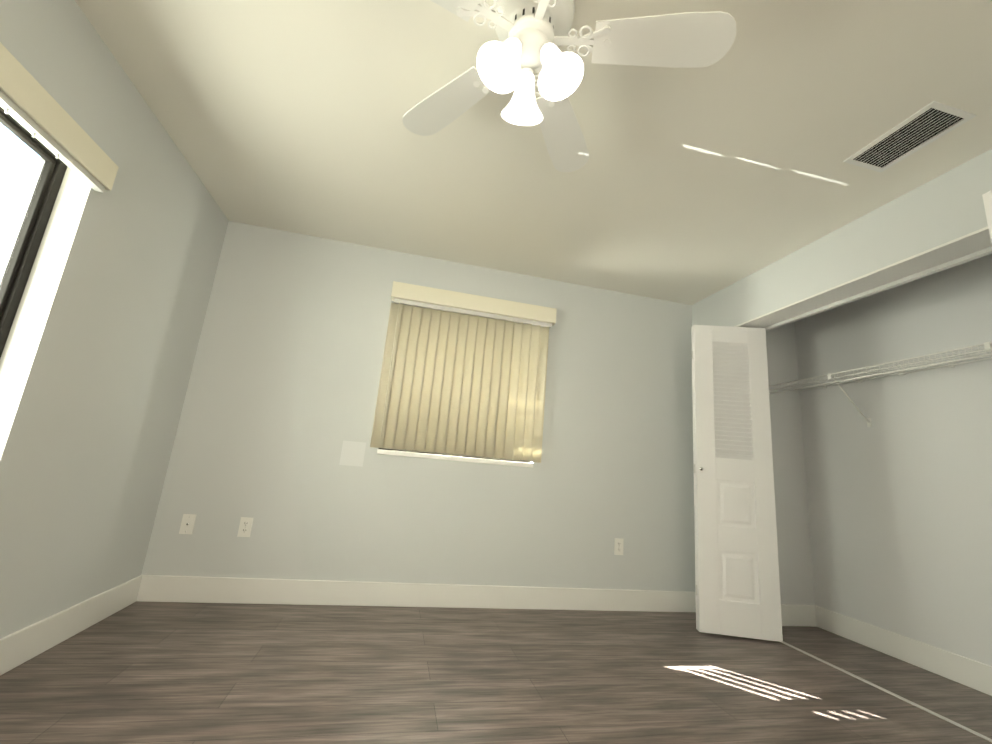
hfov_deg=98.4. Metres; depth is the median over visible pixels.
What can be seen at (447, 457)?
window sill
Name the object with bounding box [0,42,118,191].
valance
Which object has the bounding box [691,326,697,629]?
closet door leaf
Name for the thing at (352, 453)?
wall plate
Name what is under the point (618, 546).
electrical outlet
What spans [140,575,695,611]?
baseboard
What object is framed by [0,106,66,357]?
window
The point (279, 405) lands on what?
wall
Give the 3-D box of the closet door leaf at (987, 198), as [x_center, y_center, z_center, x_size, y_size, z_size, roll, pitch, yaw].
[1.999,0.349,1.393,0.500,2.074,0.028,6,-13,-3]
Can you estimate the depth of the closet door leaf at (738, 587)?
2.90 m
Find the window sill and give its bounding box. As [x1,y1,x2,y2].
[377,449,532,467]
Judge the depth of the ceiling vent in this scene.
1.82 m
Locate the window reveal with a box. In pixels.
[0,167,90,459]
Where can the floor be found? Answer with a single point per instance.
(136, 672)
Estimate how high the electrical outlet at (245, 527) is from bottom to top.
0.114 m
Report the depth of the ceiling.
1.96 m
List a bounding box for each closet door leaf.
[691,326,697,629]
[693,325,782,641]
[982,190,991,244]
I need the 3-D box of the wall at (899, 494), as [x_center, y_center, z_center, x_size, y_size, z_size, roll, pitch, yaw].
[2.718,0.452,2.353,0.100,2.440,2.360,8,-13,-12]
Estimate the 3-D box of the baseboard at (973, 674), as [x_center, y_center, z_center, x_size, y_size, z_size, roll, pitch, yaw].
[2.310,1.528,2.037,0.540,0.140,2.160,8,-13,-12]
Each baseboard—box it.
[0,575,143,674]
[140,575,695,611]
[781,604,991,695]
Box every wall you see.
[0,0,228,638]
[141,221,695,591]
[692,149,991,326]
[766,322,814,604]
[795,254,991,665]
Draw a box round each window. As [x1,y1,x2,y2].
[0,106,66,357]
[378,448,528,462]
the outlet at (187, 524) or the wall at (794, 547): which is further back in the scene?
the wall at (794, 547)
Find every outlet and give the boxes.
[179,514,195,533]
[237,517,252,536]
[614,538,623,554]
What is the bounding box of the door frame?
[734,226,991,327]
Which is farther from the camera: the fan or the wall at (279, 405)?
the wall at (279, 405)
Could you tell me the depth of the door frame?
2.29 m
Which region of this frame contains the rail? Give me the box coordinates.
[765,246,991,330]
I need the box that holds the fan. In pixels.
[402,0,735,171]
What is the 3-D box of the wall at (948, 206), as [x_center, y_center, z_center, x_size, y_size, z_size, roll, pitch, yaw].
[1.972,0.404,2.429,0.250,2.440,2.220,8,-13,-12]
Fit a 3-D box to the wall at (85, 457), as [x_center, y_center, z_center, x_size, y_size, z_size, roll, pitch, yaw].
[-1.614,-0.282,0.764,0.200,2.440,4.470,8,-13,-12]
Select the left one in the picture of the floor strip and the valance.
the valance
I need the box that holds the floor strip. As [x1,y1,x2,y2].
[781,641,991,741]
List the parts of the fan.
blade, blade, lamp shade, bulb, lamp shade, bulb, blade, lamp shade, blade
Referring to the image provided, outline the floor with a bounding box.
[0,601,991,743]
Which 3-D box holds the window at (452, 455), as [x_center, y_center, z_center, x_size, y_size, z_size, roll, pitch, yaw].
[-0.251,0.102,3.271,1.110,1.080,0.050,8,-13,-12]
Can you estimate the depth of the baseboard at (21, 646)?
1.90 m
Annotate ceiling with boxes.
[75,0,991,304]
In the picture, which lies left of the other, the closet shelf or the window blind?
the window blind
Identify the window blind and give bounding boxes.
[370,281,556,462]
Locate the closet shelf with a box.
[769,342,991,426]
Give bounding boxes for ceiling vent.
[843,101,975,171]
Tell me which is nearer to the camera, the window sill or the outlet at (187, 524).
the outlet at (187, 524)
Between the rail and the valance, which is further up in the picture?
the valance
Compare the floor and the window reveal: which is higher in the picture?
the window reveal
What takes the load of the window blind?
attached to the wall at (279, 405)

